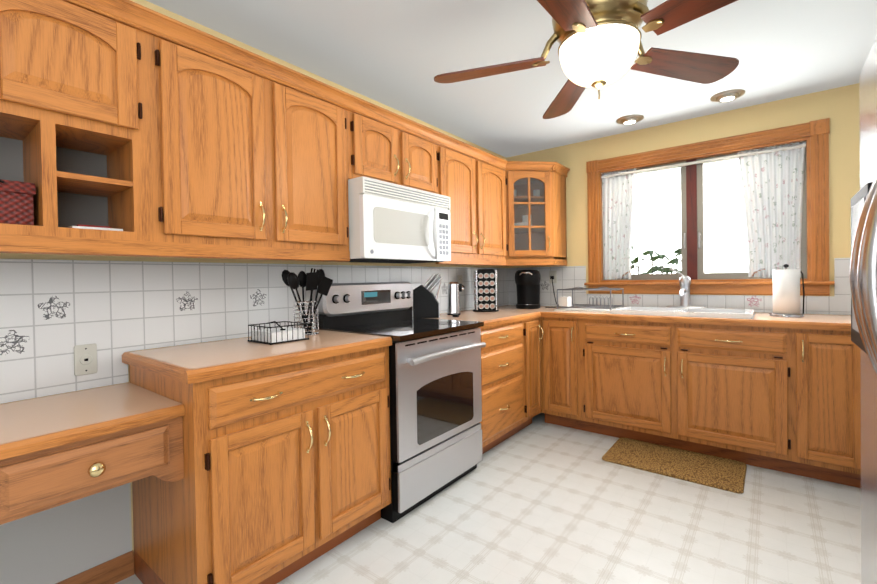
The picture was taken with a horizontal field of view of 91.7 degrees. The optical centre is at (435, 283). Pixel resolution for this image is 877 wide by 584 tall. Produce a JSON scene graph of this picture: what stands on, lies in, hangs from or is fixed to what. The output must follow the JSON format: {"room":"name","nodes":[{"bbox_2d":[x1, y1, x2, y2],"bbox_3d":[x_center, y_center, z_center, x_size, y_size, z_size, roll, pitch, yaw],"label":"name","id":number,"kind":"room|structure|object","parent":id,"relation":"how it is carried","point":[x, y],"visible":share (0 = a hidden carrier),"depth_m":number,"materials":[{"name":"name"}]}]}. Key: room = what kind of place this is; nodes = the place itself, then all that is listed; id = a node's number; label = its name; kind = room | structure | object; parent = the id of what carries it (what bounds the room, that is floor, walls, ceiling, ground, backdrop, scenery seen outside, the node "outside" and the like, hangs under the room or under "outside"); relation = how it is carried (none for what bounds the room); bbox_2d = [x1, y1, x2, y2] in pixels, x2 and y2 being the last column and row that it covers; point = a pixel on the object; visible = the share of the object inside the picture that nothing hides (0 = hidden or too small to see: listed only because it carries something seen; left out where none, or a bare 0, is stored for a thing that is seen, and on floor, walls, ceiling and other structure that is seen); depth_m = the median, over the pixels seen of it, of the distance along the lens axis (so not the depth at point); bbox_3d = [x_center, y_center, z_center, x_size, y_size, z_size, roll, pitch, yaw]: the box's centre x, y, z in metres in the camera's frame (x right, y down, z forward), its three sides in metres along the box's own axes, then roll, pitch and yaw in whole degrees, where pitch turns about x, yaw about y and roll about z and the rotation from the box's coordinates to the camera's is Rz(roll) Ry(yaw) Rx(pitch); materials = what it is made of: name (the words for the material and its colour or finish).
{"room":"kitchen","nodes":[
{"label":"kitchen","id":0,"kind":"room"},
{"bbox_2d":[0,0,507,552],"bbox_3d":[-0.881,-0.015,2.356,0.150,2.390,5.000,0,1,38],"label":"wall","id":1,"kind":"structure","parent":0,"point":[210,32],"depth_m":2.10,"materials":[{"name":"yellow paint"}]},
{"bbox_2d":[0,483,131,583],"bbox_3d":[-1.802,0.836,1.056,0.001,0.750,1.766,0,1,38],"label":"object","id":2,"kind":"structure","parent":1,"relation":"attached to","point":[57,544],"depth_m":1.59,"materials":[{"name":"white paint"}]},
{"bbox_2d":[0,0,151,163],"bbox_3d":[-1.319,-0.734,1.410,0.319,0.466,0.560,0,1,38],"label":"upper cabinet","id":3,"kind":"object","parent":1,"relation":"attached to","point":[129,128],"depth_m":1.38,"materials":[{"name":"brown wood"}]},
{"bbox_2d":[74,343,96,375],"bbox_3d":[-1.339,0.291,1.629,0.008,0.116,0.070,0,1,38],"label":"phone jack","id":4,"kind":"object","parent":1,"relation":"attached to","point":[85,359],"visible":1,"depth_m":1.63,"materials":[{"name":"white plastic"}]},
{"bbox_2d":[56,550,133,583],"bbox_3d":[-1.598,1.157,1.300,0.014,0.095,1.148,0,1,38],"label":"baseboard","id":5,"kind":"structure","parent":1,"relation":"attached to","point":[117,569],"depth_m":1.68,"materials":[{"name":"brown wood"}]},
{"bbox_2d":[120,8,355,255],"bbox_3d":[-0.861,-0.571,1.991,0.319,0.821,0.913,0,1,38],"label":"upper cabinet","id":6,"kind":"object","parent":1,"relation":"attached to","point":[249,153],"depth_m":1.76,"materials":[{"name":"brown wood"}]},
{"bbox_2d":[352,95,439,193],"bbox_3d":[-0.342,-0.783,2.651,0.319,0.430,0.774,0,1,38],"label":"upper cabinet","id":7,"kind":"object","parent":1,"relation":"attached to","point":[388,146],"depth_m":2.51,"materials":[{"name":"brown wood"}]},
{"bbox_2d":[325,176,450,263],"bbox_3d":[-0.273,-0.348,2.608,0.474,0.426,0.764,0,1,38],"label":"microwave","id":8,"kind":"object","parent":7,"relation":"attached to","point":[392,223],"visible":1,"depth_m":2.40,"materials":[{"name":"white plastic"}]},
{"bbox_2d":[457,275,461,283],"bbox_3d":[0.202,-0.012,3.591,0.007,0.116,0.070,0,1,38],"label":"electrical outlet","id":9,"kind":"object","parent":1,"relation":"attached to","point":[459,279],"visible":0.58,"depth_m":3.58,"materials":[{"name":"white plastic"}]},
{"bbox_2d":[440,132,515,263],"bbox_3d":[0.220,-0.604,3.329,0.363,0.821,0.980,0,1,38],"label":"upper cabinet","id":10,"kind":"object","parent":1,"relation":"attached to","point":[477,182],"depth_m":3.24,"materials":[{"name":"brown wood"}]},
{"bbox_2d":[512,164,555,255],"bbox_3d":[0.792,-0.612,3.617,0.274,0.669,0.274,0,1,38],"label":"upper cabinet","id":11,"kind":"object","parent":1,"relation":"attached to","point":[531,184],"depth_m":3.63,"materials":[{"name":"brown wood"}]},
{"bbox_2d":[115,413,860,583],"bbox_3d":[0.416,1.222,1.366,3.400,0.100,5.300,0,1,38],"label":"floor","id":12,"kind":"structure","parent":0,"point":[538,500],"depth_m":2.00,"materials":[{"name":"tile"}]},
{"bbox_2d":[124,342,391,583],"bbox_3d":[-0.728,0.745,1.906,0.619,0.875,0.893,0,1,38],"label":"base cabinet","id":13,"kind":"object","parent":12,"relation":"on","point":[240,458],"depth_m":1.57,"materials":[{"name":"brown wood"}]},
{"bbox_2d":[128,330,387,377],"bbox_3d":[-0.743,0.288,1.904,0.603,0.040,0.896,0,1,38],"label":"countertop","id":14,"kind":"structure","parent":13,"relation":"on","point":[198,358],"depth_m":1.70,"materials":[{"name":"beige laminate"}]},
{"bbox_2d":[248,321,308,344],"bbox_3d":[-0.738,0.222,1.994,0.199,0.090,0.200,0,1,38],"label":"napkin holder","id":15,"kind":"object","parent":14,"relation":"on","point":[276,335],"visible":1,"depth_m":1.94,"materials":[{"name":"black metal"}]},
{"bbox_2d":[282,268,332,335],"bbox_3d":[-0.661,0.092,2.179,0.135,0.342,0.242,0,1,38],"label":"utensil holder","id":16,"kind":"object","parent":14,"relation":"on","point":[312,281],"visible":0.9,"depth_m":2.17,"materials":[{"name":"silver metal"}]},
{"bbox_2d":[315,282,485,522],"bbox_3d":[-0.168,0.579,2.516,0.707,1.175,0.764,0,1,38],"label":"range oven","id":17,"kind":"object","parent":12,"relation":"on","point":[435,394],"visible":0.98,"depth_m":2.34,"materials":[{"name":"silver metal"}]},
{"bbox_2d":[478,314,547,453],"bbox_3d":[0.341,0.712,3.211,0.685,0.875,0.953,0,1,38],"label":"base cabinet","id":18,"kind":"object","parent":12,"relation":"on","point":[514,357],"depth_m":3.04,"materials":[{"name":"brown wood"}]},
{"bbox_2d":[428,310,539,325],"bbox_3d":[0.300,0.255,3.230,0.603,0.040,0.950,0,1,38],"label":"countertop","id":19,"kind":"structure","parent":18,"relation":"on","point":[467,315],"depth_m":3.12,"materials":[{"name":"beige laminate"}]},
{"bbox_2d":[413,273,441,317],"bbox_3d":[-0.057,0.085,3.056,0.208,0.316,0.110,-1,1,3],"label":"knife block","id":20,"kind":"object","parent":19,"relation":"on","point":[425,303],"visible":1,"depth_m":3.00,"materials":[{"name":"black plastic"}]},
{"bbox_2d":[447,282,464,314],"bbox_3d":[0.156,0.112,3.268,0.128,0.250,0.170,0,1,38],"label":"can opener","id":21,"kind":"object","parent":19,"relation":"on","point":[455,289],"visible":1,"depth_m":3.20,"materials":[{"name":"silver metal"}]},
{"bbox_2d":[473,269,498,311],"bbox_3d":[0.412,0.056,3.554,0.237,0.347,0.237,0,1,38],"label":"carousel","id":22,"kind":"object","parent":19,"relation":"on","point":[485,290],"visible":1,"depth_m":3.47,"materials":[{"name":"black plastic"}]},
{"bbox_2d":[548,314,583,429],"bbox_3d":[1.137,0.696,3.536,0.335,0.875,0.657,0,1,38],"label":"base cabinet","id":23,"kind":"object","parent":12,"relation":"on","point":[565,380],"depth_m":3.29,"materials":[{"name":"brown wood"}]},
{"bbox_2d":[580,318,675,447],"bbox_3d":[1.524,0.693,3.256,0.620,0.875,0.619,0,1,38],"label":"base cabinet","id":24,"kind":"object","parent":12,"relation":"on","point":[628,365],"depth_m":3.00,"materials":[{"name":"brown wood"}]},
{"bbox_2d":[602,437,746,493],"bbox_3d":[1.502,1.129,2.707,0.750,0.015,0.455,0,1,38],"label":"rug","id":25,"kind":"object","parent":12,"relation":"on","point":[725,474],"visible":0.92,"depth_m":2.65,"materials":[{"name":"brown fabric"}]},
{"bbox_2d":[676,314,795,474],"bbox_3d":[2.003,0.690,2.879,0.600,0.875,0.619,0,1,38],"label":"base cabinet","id":26,"kind":"object","parent":12,"relation":"on","point":[736,381],"depth_m":2.62,"materials":[{"name":"brown wood"}]},
{"bbox_2d":[497,306,850,325],"bbox_3d":[1.698,0.234,3.118,2.940,0.040,0.603,0,1,38],"label":"countertop","id":27,"kind":"structure","parent":26,"relation":"on","point":[668,315],"depth_m":2.79,"materials":[{"name":"beige laminate"}]},
{"bbox_2d":[515,270,540,308],"bbox_3d":[0.817,0.049,3.811,0.235,0.342,0.300,0,1,38],"label":"coffee maker","id":28,"kind":"object","parent":27,"relation":"on","point":[527,282],"visible":1,"depth_m":3.75,"materials":[{"name":"black plastic"}]},
{"bbox_2d":[545,276,558,307],"bbox_3d":[1.052,0.072,3.853,0.112,0.283,0.224,0,1,38],"label":"cord","id":29,"kind":"object","parent":28,"relation":"attached to","point":[552,277],"visible":0.79,"depth_m":3.94,"materials":[{"name":"black plastic"}]},
{"bbox_2d":[554,287,623,312],"bbox_3d":[1.256,0.124,3.478,0.460,0.186,0.380,0,1,38],"label":"dish rack","id":30,"kind":"object","parent":27,"relation":"on","point":[566,304],"visible":0.96,"depth_m":3.44,"materials":[{"name":"white plastic"}]},
{"bbox_2d":[664,268,707,309],"bbox_3d":[1.827,0.034,3.145,0.260,0.302,0.227,0,1,38],"label":"faucet","id":31,"kind":"object","parent":27,"relation":"on","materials":[{"name":"silver metal"}]},
{"bbox_2d":[770,264,804,316],"bbox_3d":[2.249,0.042,2.732,0.174,0.335,0.170,0,1,38],"label":"paper towel holder","id":32,"kind":"object","parent":27,"relation":"on","point":[786,292],"visible":1,"depth_m":2.68,"materials":[{"name":"white paper"}]},
{"bbox_2d":[796,326,860,487],"bbox_3d":[2.392,0.687,2.573,0.390,0.875,0.619,0,1,38],"label":"base cabinet","id":33,"kind":"object","parent":12,"relation":"on","point":[828,365],"depth_m":2.36,"materials":[{"name":"brown wood"}]},
{"bbox_2d":[849,37,876,583],"bbox_3d":[1.220,0.271,0.634,0.861,1.792,1.040,0,1,38],"label":"refrigerator","id":34,"kind":"object","parent":12,"relation":"on","point":[863,275],"visible":1,"depth_m":1.10,"materials":[{"name":"silver metal"}]},
{"bbox_2d":[146,0,876,157],"bbox_3d":[0.376,-1.268,1.336,3.400,0.100,5.300,0,1,38],"label":"ceiling","id":35,"kind":"structure","parent":0,"point":[399,55],"depth_m":2.29,"materials":[{"name":"grey paint"}]},
{"bbox_2d":[434,0,738,118],"bbox_3d":[0.624,-0.985,1.677,1.342,0.480,1.291,0,1,38],"label":"fan","id":36,"kind":"object","parent":35,"relation":"hanging from","point":[600,46],"visible":1,"depth_m":1.64,"materials":[{"name":"brown wood"}]},
{"bbox_2d":[616,114,643,124],"bbox_3d":[1.486,-1.244,3.263,0.196,0.030,0.196,0,1,38],"label":"recessed light","id":37,"kind":"object","parent":35,"relation":"in","point":[630,119],"visible":1,"depth_m":3.22,"materials":[{"name":"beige metal"}]},
{"bbox_2d":[710,89,744,102],"bbox_3d":[1.954,-1.246,2.857,0.196,0.030,0.196,0,1,38],"label":"recessed light","id":38,"kind":"object","parent":35,"relation":"in","point":[727,96],"visible":1,"depth_m":2.82,"materials":[{"name":"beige metal"}]},
{"bbox_2d":[506,83,859,314],"bbox_3d":[1.988,-0.073,3.374,3.400,2.390,0.150,0,1,38],"label":"wall","id":39,"kind":"structure","parent":0,"point":[839,107],"depth_m":3.06,"materials":[{"name":"yellow paint"}]},
{"bbox_2d":[549,271,556,282],"bbox_3d":[1.088,-0.061,3.970,0.070,0.116,0.007,0,1,38],"label":"electrical outlet","id":40,"kind":"object","parent":39,"relation":"attached to","point":[553,273],"visible":0.75,"depth_m":3.96,"materials":[{"name":"white plastic"}]},
{"bbox_2d":[584,118,834,295],"bbox_3d":[1.989,-0.497,3.315,1.610,1.159,0.206,0,1,38],"label":"window","id":41,"kind":"structure","parent":39,"relation":"in","point":[786,201],"depth_m":3.11,"materials":[{"name":"brown wood"}]},
{"bbox_2d":[601,168,636,279],"bbox_3d":[1.567,-0.506,3.644,0.280,0.942,0.043,0,1,38],"label":"curtain","id":42,"kind":"object","parent":41,"relation":"hanging from","point":[618,187],"depth_m":3.65,"materials":[{"name":"fabric"}]},
{"bbox_2d":[737,141,805,277],"bbox_3d":[2.368,-0.511,3.013,0.380,0.942,0.043,0,1,38],"label":"curtain","id":43,"kind":"object","parent":41,"relation":"hanging from","point":[773,175],"depth_m":3.00,"materials":[{"name":"fabric"}]},
{"label":"outside","id":44,"kind":"structure","parent":0,"visible":0},
{"bbox_2d":[631,159,747,273],"bbox_3d":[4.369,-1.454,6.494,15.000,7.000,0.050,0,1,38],"label":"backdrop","id":45,"kind":"structure","parent":44,"point":[709,261],"depth_m":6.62,"materials":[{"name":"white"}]},
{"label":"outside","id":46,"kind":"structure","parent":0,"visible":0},
{"bbox_2d":[631,246,681,273],"bbox_3d":[2.124,0.618,4.019,0.722,1.988,0.541,0,1,38],"label":"shrub","id":47,"kind":"object","parent":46,"point":[655,268],"depth_m":4.02,"materials":[{"name":"green plant"}]}
]}

